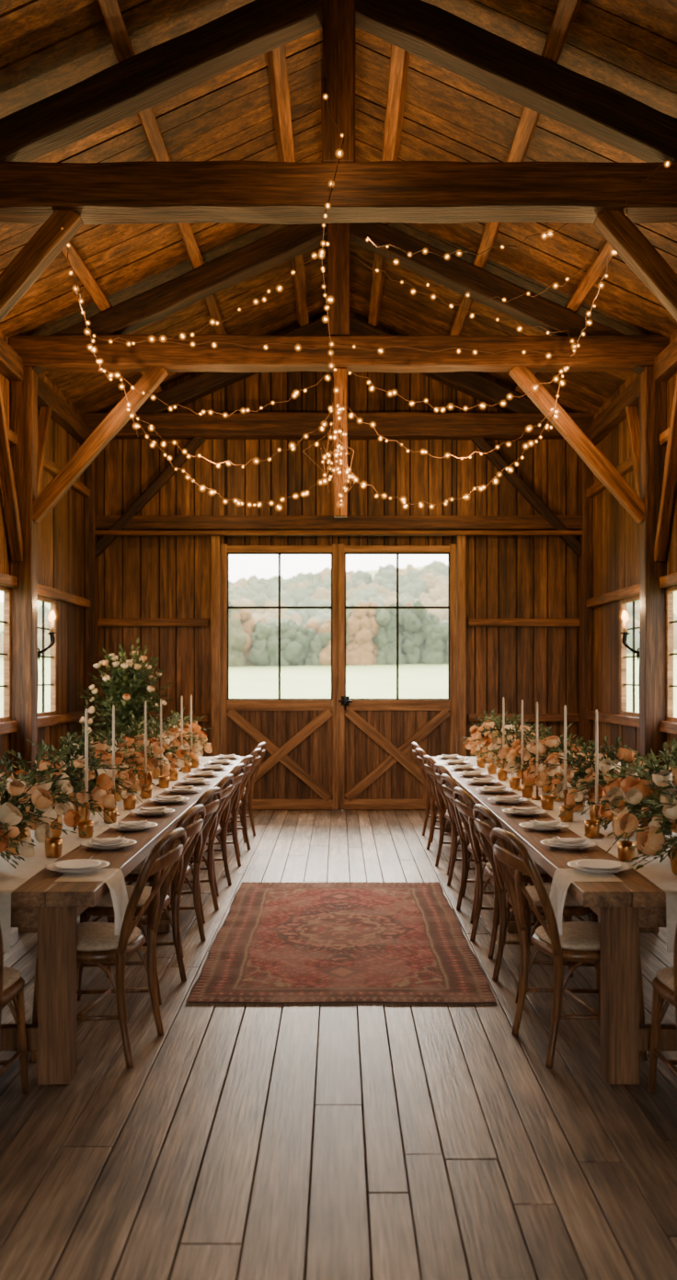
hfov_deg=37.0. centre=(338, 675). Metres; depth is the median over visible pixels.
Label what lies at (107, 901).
cushion
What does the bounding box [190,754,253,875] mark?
dining chair
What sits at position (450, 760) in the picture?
folded napkin
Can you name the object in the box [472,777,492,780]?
folded napkin
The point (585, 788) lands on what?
flower arrangement
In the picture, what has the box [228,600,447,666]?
treeline
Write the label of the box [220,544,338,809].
door
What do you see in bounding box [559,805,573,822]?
cup
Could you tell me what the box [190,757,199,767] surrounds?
cup
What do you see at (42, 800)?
flower arrangement
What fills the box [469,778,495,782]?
salad plate
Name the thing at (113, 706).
taper candle
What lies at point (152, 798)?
dinner plate
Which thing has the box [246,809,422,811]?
trim
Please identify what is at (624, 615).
wall sconce
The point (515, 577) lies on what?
wall
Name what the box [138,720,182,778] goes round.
flower arrangement
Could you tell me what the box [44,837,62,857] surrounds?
cup
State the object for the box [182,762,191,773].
cup
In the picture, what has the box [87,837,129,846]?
salad plate
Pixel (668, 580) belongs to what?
trim
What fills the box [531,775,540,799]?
candle holder
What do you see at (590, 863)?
salad plate
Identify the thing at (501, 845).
cushion
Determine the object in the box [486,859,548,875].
cushion
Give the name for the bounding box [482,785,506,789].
folded napkin
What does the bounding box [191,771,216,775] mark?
salad plate
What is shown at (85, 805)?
candle holder
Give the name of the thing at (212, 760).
folded napkin
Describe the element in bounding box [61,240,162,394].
rafter
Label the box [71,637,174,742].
flower arrangement
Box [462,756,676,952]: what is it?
table runner
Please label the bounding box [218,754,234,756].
folded napkin
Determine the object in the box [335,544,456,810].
door
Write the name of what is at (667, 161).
string lights
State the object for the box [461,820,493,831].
cushion
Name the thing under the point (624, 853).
cup
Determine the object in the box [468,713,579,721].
trim
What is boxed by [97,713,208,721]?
trim
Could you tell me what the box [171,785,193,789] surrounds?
folded napkin
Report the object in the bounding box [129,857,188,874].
cushion
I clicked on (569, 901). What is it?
cushion
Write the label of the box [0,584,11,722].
window
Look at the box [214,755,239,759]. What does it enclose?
dinner plate
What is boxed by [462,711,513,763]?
flower arrangement
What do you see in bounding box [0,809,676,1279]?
floor
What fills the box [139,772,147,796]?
candle holder
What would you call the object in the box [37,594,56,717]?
window
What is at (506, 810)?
dinner plate
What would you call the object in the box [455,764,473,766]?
folded napkin
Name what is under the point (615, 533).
wall
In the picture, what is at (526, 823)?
salad plate
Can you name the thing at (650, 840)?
flower arrangement
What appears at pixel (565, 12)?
rafter
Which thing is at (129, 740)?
flower arrangement
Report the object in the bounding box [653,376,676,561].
knee brace
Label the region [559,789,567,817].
candle holder
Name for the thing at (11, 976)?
cushion
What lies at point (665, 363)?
trim
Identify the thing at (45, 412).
knee brace
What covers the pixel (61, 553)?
wall
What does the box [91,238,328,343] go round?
string lights
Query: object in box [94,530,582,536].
trim
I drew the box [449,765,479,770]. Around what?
dinner plate
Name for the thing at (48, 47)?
ceiling
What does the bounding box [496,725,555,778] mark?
flower arrangement
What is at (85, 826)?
cup
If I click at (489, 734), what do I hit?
flower arrangement
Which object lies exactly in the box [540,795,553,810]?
cup
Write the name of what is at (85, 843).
dinner plate
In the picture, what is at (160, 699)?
taper candle
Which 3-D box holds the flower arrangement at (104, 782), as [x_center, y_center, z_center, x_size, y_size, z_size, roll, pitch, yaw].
[-1.513,0.570,5.792,0.583,0.530,0.657,0,0,-25]
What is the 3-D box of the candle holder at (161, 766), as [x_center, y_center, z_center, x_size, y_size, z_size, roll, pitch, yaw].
[-1.345,0.755,7.670,0.080,0.162,0.080,0,0,0]
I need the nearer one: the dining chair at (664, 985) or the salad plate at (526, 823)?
the dining chair at (664, 985)
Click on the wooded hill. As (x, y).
(428, 585)
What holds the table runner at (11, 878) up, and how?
on the dining table at (41, 905)
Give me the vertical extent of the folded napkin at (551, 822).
0.028 m
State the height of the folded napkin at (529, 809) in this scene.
0.028 m
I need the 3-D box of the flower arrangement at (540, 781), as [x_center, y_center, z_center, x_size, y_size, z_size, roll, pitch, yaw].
[1.578,0.630,6.804,0.657,0.410,0.583,0,0,39]
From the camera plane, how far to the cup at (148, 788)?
6.90 m
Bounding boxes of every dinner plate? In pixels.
[45,858,109,873]
[80,838,137,849]
[107,822,158,831]
[129,808,174,815]
[148,797,189,803]
[162,787,201,793]
[176,778,211,784]
[187,772,219,777]
[197,765,227,770]
[205,760,234,764]
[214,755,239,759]
[436,755,462,759]
[442,760,470,764]
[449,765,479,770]
[457,772,489,777]
[465,778,500,784]
[475,787,514,793]
[487,797,528,803]
[502,808,547,815]
[518,822,569,831]
[540,838,596,849]
[567,858,632,873]
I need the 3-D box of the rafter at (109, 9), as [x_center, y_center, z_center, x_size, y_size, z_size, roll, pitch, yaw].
[-1.300,-3.793,5.275,0.151,0.164,13.750,0,0,0]
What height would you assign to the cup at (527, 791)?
0.085 m
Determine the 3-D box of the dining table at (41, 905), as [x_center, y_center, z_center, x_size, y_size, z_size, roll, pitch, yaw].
[-1.525,1.220,7.225,1.147,0.760,6.588,0,0,0]
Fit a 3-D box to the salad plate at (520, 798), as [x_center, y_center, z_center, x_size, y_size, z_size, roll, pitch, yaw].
[1.125,0.818,6.700,0.202,0.019,0.202,0,0,43]
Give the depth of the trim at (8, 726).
10.25 m
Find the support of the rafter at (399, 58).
attached to the ceiling
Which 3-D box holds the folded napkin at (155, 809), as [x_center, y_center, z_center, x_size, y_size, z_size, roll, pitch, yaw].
[-1.125,0.804,6.115,0.156,0.028,0.067,0,0,-11]
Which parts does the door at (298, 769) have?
rail, rail, panel, rail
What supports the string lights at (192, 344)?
hanging from the ceiling
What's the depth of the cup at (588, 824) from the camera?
5.21 m
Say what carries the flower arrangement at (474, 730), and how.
on the table runner at (661, 874)
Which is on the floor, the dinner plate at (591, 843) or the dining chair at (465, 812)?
the dining chair at (465, 812)
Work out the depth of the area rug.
5.90 m
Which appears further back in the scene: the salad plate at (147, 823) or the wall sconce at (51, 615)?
the wall sconce at (51, 615)
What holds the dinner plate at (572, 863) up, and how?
on the napkin at (562, 878)
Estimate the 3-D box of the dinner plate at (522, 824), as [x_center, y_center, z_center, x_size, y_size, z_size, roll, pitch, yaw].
[1.125,0.825,5.530,0.272,0.021,0.272,0,0,20]
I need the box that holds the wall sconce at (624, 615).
[620,610,639,661]
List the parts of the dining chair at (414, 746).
backrest, leg, leg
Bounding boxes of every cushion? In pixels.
[2,966,20,992]
[76,921,140,950]
[93,885,167,907]
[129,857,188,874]
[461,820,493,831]
[479,837,503,849]
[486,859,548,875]
[525,884,581,906]
[535,921,600,950]
[656,966,674,992]
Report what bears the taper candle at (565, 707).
in the candle holder at (565, 792)
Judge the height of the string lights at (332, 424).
2.144 m
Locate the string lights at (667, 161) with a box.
[368,157,673,258]
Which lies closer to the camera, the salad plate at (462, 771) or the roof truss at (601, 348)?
the salad plate at (462, 771)
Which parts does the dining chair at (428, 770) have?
backrest, leg, leg, seat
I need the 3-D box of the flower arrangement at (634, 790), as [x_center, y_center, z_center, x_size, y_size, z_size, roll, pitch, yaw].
[1.562,0.557,4.783,0.626,0.556,0.620,0,0,34]
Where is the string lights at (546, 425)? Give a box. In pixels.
[342,331,577,507]
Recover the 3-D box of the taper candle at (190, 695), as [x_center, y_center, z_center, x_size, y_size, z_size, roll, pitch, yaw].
[-1.360,0.422,9.350,0.018,0.526,0.018,0,0,-19]
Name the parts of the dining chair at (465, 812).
backrest, leg, leg, seat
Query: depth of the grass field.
44.91 m
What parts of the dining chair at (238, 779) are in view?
leg, seat, leg, backrest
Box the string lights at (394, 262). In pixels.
[365,237,586,301]
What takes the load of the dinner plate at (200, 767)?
on the dining table at (41, 905)
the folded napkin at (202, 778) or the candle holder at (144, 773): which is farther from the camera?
the folded napkin at (202, 778)
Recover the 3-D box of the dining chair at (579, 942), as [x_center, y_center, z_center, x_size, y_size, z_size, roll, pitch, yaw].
[0.963,1.127,4.353,0.585,0.951,0.458,0,0,-11]
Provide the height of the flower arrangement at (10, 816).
0.458 m
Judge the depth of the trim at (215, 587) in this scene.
11.99 m
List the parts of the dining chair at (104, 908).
leg, leg, seat, leg, backrest, leg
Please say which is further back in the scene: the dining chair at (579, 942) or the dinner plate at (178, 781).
the dinner plate at (178, 781)
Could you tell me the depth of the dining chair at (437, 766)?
7.69 m
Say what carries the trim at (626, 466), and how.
attached to the wall at (615, 533)
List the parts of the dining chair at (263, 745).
leg, leg, backrest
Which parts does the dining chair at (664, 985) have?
leg, seat, backrest, leg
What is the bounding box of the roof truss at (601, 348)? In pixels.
[8,222,667,774]
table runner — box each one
[0,756,214,952]
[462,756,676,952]
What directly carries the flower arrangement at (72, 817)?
on the table runner at (11, 878)
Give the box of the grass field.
[0,566,676,717]
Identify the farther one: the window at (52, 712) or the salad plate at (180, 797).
the window at (52, 712)
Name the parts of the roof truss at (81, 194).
king post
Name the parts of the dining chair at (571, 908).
leg, backrest, leg, seat, leg, leg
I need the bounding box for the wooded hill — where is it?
[0,560,676,656]
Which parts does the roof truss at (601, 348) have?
post, king post, drop post, post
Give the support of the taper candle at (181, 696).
in the candle holder
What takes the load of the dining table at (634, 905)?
on the floor
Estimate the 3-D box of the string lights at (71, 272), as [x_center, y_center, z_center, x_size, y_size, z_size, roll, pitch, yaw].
[-1.886,-2.680,7.504,0.099,0.168,2.940,0,0,-8]
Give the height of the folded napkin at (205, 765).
0.028 m
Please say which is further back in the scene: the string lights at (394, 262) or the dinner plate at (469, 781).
the dinner plate at (469, 781)
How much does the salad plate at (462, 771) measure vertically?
0.019 m
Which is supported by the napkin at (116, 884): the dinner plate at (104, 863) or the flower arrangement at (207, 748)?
the dinner plate at (104, 863)
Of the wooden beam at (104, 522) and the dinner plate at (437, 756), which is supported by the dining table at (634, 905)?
the dinner plate at (437, 756)
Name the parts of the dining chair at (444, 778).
backrest, leg, leg, seat, leg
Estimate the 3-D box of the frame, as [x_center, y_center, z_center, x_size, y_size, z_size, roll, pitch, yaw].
[0.000,-1.343,12.001,6.083,5.885,0.259,0,0,0]
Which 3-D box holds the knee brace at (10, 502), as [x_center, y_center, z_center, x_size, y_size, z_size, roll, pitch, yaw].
[-2.920,-1.915,8.835,0.107,1.753,0.834,0,0,0]
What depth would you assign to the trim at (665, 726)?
10.32 m
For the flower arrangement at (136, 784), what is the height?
0.435 m
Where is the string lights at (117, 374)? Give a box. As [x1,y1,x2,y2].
[100,360,336,415]
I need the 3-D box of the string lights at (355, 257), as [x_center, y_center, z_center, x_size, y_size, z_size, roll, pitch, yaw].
[1.091,-3.365,8.960,1.884,0.695,0.107,0,0,0]
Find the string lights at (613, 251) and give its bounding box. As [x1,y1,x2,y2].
[570,199,627,356]
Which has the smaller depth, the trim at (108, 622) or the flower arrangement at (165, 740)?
the flower arrangement at (165, 740)
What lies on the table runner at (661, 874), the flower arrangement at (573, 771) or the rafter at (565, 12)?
the flower arrangement at (573, 771)
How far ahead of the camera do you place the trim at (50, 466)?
10.41 m
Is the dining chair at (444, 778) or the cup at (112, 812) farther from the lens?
the dining chair at (444, 778)
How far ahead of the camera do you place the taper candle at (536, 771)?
6.84 m
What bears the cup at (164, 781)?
on the table runner at (11, 878)
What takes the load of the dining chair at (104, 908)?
on the floor
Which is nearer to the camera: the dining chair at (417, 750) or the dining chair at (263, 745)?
the dining chair at (417, 750)
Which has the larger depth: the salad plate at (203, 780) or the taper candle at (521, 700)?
the salad plate at (203, 780)
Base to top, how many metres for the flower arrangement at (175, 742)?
0.498 m
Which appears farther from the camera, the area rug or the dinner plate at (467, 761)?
the dinner plate at (467, 761)
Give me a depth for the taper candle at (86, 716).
5.39 m
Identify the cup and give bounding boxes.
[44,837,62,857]
[78,820,93,838]
[102,807,117,823]
[123,794,136,810]
[140,784,151,798]
[158,776,169,788]
[169,769,178,780]
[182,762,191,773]
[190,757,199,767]
[476,757,485,767]
[487,763,496,774]
[497,768,507,780]
[509,777,520,788]
[521,784,533,798]
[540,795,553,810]
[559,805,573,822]
[583,819,599,837]
[617,840,635,861]
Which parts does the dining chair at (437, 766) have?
backrest, leg, leg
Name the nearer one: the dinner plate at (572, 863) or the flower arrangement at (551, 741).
the dinner plate at (572, 863)
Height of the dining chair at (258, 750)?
0.951 m
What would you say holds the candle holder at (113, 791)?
on the table runner at (11, 878)
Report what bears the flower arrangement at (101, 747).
on the table runner at (11, 878)
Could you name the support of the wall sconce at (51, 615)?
attached to the wall at (61, 553)
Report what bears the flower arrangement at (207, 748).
on the table runner at (11, 878)
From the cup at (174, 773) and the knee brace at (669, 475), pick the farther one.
the knee brace at (669, 475)
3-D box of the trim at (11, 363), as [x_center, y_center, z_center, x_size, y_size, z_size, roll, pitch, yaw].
[-2.930,-2.780,5.275,0.142,0.211,13.750,0,0,0]
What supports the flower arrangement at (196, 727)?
on the table runner at (11, 878)
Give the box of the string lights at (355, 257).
[354,256,568,333]
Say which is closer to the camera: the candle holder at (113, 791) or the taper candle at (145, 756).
the candle holder at (113, 791)
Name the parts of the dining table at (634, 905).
leg, leg, leg, leg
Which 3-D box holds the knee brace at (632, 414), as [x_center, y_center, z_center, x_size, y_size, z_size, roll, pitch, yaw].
[2.920,-1.915,9.765,0.109,1.753,0.834,0,0,0]
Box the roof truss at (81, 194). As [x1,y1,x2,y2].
[0,0,676,321]
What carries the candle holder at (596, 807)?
on the table runner at (661, 874)
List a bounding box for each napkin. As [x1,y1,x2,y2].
[54,868,128,935]
[91,837,125,844]
[117,820,147,825]
[138,806,165,811]
[156,795,180,799]
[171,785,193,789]
[183,777,204,780]
[194,770,213,773]
[204,764,221,766]
[211,758,228,761]
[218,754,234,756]
[442,754,457,756]
[448,758,465,761]
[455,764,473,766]
[463,770,482,773]
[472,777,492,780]
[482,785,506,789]
[495,795,520,799]
[511,806,537,811]
[528,820,559,825]
[548,868,622,935]
[551,836,585,844]
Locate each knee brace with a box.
[0,380,22,561]
[37,406,51,495]
[625,406,639,496]
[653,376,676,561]
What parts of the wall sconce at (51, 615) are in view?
arm, arm, flame bulb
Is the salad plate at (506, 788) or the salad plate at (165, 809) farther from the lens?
the salad plate at (506, 788)
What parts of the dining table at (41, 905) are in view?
leg, leg, leg, leg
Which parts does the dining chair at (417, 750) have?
backrest, leg, leg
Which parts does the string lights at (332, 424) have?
string lights, string lights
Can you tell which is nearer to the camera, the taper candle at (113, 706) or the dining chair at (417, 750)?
the taper candle at (113, 706)
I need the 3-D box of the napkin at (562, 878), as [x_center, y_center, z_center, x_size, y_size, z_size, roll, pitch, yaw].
[1.028,0.962,4.260,0.265,0.247,0.280,0,0,0]
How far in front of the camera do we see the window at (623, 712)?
10.65 m
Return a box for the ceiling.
[0,0,676,415]
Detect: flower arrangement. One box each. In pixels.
[0,743,92,837]
[0,752,79,860]
[0,773,42,868]
[24,729,127,822]
[50,724,132,811]
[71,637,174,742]
[78,735,152,805]
[82,720,155,792]
[107,714,172,785]
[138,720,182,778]
[140,714,197,767]
[150,717,202,767]
[156,708,205,762]
[158,711,214,757]
[456,708,510,757]
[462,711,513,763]
[478,713,545,767]
[484,713,541,772]
[493,726,561,785]
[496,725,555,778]
[508,723,594,792]
[527,739,594,801]
[540,742,629,811]
[557,735,662,830]
[580,753,662,837]
[603,737,676,858]
[628,781,676,875]
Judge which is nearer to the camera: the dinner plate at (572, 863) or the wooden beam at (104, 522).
the dinner plate at (572, 863)
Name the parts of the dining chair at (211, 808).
seat, leg, backrest, leg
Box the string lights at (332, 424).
[130,78,354,511]
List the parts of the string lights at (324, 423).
string lights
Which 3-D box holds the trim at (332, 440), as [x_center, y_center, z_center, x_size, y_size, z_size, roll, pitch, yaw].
[0.000,-2.360,12.099,0.164,0.920,0.064,0,0,0]
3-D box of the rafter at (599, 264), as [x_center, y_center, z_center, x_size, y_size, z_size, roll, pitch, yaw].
[2.150,-3.401,5.275,0.152,0.163,13.750,0,0,0]
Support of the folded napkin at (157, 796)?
on the salad plate at (180, 797)
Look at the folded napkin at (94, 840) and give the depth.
4.92 m
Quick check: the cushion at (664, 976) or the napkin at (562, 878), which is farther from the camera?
the napkin at (562, 878)
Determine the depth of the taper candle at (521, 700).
7.39 m
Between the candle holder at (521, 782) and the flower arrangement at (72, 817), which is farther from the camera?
the candle holder at (521, 782)
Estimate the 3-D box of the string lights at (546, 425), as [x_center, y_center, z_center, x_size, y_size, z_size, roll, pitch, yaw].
[1.087,-2.245,8.915,2.074,1.613,0.344,0,0,-4]
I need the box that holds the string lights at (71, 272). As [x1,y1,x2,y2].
[57,214,105,371]
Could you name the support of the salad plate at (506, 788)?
on the dinner plate at (479, 788)
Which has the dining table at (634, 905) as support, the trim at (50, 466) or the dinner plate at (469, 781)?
the dinner plate at (469, 781)
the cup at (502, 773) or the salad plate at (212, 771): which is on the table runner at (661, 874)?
the cup at (502, 773)
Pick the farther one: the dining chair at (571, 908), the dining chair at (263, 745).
the dining chair at (263, 745)
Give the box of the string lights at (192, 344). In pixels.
[89,337,576,356]
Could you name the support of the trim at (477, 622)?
attached to the wall at (515, 577)
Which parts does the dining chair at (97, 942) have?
leg, leg, seat, leg, backrest, leg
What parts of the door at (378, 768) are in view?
rail, rail, panel, rail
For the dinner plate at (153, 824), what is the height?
0.021 m
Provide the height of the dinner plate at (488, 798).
0.021 m
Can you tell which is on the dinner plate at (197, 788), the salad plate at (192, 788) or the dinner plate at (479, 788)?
the salad plate at (192, 788)
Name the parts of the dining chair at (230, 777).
seat, leg, leg, backrest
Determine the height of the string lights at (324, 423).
1.200 m
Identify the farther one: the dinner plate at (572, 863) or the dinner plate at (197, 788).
the dinner plate at (197, 788)
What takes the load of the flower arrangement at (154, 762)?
on the table runner at (11, 878)
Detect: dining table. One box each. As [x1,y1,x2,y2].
[0,756,245,1085]
[431,756,676,1085]
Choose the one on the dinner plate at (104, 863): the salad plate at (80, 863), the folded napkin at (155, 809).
the salad plate at (80, 863)
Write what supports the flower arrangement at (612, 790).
on the table runner at (661, 874)
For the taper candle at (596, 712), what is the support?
in the candle holder at (596, 807)
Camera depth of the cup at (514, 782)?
7.45 m
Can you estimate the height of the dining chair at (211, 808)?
0.951 m
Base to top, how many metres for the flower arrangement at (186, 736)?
0.452 m
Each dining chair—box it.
[0,925,29,1094]
[29,827,186,1068]
[76,804,205,1005]
[124,787,221,958]
[140,773,234,923]
[183,763,245,896]
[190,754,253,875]
[202,747,262,857]
[218,742,266,842]
[411,742,450,842]
[414,747,468,852]
[422,754,489,875]
[433,763,493,896]
[440,773,536,924]
[452,787,562,959]
[472,803,598,1003]
[490,827,647,1068]
[647,925,676,1094]
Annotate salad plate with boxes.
[53,858,101,870]
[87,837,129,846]
[114,821,151,828]
[135,807,169,813]
[153,796,183,800]
[168,786,195,790]
[181,778,206,782]
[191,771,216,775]
[201,765,223,768]
[453,765,475,768]
[460,771,485,775]
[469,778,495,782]
[480,786,508,790]
[492,796,523,800]
[507,807,541,813]
[525,821,562,828]
[548,837,589,846]
[575,858,623,870]
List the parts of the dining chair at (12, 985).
leg, backrest, seat, leg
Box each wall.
[0,331,84,781]
[97,310,579,756]
[592,329,676,767]
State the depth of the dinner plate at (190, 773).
8.37 m
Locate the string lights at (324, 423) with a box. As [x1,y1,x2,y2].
[89,342,341,467]
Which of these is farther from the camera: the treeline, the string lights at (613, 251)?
the treeline
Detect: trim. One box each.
[0,336,93,445]
[0,571,90,607]
[0,710,90,734]
[6,426,90,497]
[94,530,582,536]
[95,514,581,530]
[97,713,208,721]
[98,617,208,626]
[210,535,220,756]
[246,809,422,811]
[331,439,333,515]
[456,535,466,756]
[468,617,579,626]
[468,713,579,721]
[582,336,676,445]
[586,427,669,497]
[586,571,676,607]
[586,710,676,734]
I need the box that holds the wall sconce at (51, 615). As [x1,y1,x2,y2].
[37,610,56,661]
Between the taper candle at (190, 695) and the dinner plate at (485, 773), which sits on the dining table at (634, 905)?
the dinner plate at (485, 773)
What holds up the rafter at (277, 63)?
attached to the ceiling
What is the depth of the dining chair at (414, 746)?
10.10 m
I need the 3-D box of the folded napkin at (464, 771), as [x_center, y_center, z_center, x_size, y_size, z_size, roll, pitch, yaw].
[1.125,0.804,8.455,0.156,0.028,0.067,0,0,-1]
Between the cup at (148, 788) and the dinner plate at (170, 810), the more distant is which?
the cup at (148, 788)
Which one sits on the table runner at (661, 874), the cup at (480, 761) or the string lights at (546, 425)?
the cup at (480, 761)
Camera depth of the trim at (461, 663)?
11.99 m
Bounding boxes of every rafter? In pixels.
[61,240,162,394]
[96,0,227,334]
[266,44,308,327]
[367,44,410,327]
[449,0,581,335]
[514,240,615,394]
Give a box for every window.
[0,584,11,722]
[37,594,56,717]
[620,594,639,717]
[665,584,676,722]
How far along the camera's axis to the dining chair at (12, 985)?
3.80 m
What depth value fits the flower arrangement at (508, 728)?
8.76 m
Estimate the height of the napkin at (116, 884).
0.247 m
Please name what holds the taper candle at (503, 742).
in the candle holder
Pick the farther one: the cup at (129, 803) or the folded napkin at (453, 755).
the folded napkin at (453, 755)
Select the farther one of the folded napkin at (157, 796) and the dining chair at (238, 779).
the dining chair at (238, 779)
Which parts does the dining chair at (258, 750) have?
leg, leg, backrest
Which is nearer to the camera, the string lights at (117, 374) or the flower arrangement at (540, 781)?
the flower arrangement at (540, 781)
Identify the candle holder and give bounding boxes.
[83,801,93,832]
[111,788,120,816]
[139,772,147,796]
[155,765,162,786]
[516,767,524,790]
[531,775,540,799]
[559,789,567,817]
[594,805,604,837]
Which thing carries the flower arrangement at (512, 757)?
on the table runner at (661, 874)
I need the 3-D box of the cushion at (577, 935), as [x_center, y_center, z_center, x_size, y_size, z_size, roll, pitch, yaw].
[1.053,1.115,4.371,0.370,0.043,0.399,0,0,-11]
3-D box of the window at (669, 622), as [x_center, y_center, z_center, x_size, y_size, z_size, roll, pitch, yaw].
[3.005,-0.195,8.725,0.050,1.250,0.950,0,0,0]
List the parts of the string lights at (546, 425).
string lights, string lights, string lights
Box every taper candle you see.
[84,708,88,802]
[112,703,114,788]
[144,700,147,772]
[160,698,161,765]
[181,696,182,745]
[190,695,192,748]
[502,695,504,758]
[521,699,523,767]
[535,701,537,775]
[563,702,566,789]
[594,707,598,805]
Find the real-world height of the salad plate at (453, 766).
0.019 m
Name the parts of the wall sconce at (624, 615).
flame bulb, arm, arm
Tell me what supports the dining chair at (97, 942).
on the floor
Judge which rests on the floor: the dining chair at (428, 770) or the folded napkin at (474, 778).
the dining chair at (428, 770)
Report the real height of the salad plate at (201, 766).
0.019 m
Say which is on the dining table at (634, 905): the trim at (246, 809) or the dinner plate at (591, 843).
the dinner plate at (591, 843)
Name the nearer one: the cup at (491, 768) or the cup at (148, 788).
the cup at (148, 788)
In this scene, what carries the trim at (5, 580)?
attached to the wall at (61, 553)
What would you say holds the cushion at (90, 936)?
on the dining chair at (97, 942)
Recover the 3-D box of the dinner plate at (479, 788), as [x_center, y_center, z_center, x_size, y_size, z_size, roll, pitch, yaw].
[1.125,0.825,7.285,0.272,0.021,0.272,0,0,43]
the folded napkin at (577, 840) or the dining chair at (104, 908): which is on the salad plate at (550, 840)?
the folded napkin at (577, 840)
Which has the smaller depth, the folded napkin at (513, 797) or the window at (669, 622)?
the folded napkin at (513, 797)
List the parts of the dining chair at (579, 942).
leg, backrest, leg, seat, leg, leg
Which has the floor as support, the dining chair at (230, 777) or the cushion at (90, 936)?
the dining chair at (230, 777)
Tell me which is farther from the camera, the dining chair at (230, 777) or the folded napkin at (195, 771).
the folded napkin at (195, 771)
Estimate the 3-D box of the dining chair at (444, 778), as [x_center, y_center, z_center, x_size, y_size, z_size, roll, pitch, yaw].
[0.982,1.127,6.742,0.585,0.951,0.458,0,0,-7]
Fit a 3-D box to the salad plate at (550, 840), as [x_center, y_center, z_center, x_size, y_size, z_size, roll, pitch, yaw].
[1.125,0.818,4.945,0.202,0.019,0.202,0,0,26]
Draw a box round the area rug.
[185,881,496,1005]
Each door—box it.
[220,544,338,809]
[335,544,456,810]
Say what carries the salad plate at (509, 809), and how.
on the dinner plate at (506, 810)
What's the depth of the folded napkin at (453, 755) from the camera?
10.19 m
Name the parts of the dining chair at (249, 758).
leg, leg, backrest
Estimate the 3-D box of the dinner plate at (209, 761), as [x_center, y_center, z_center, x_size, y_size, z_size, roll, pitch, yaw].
[-1.125,0.825,9.625,0.272,0.021,0.272,0,0,21]

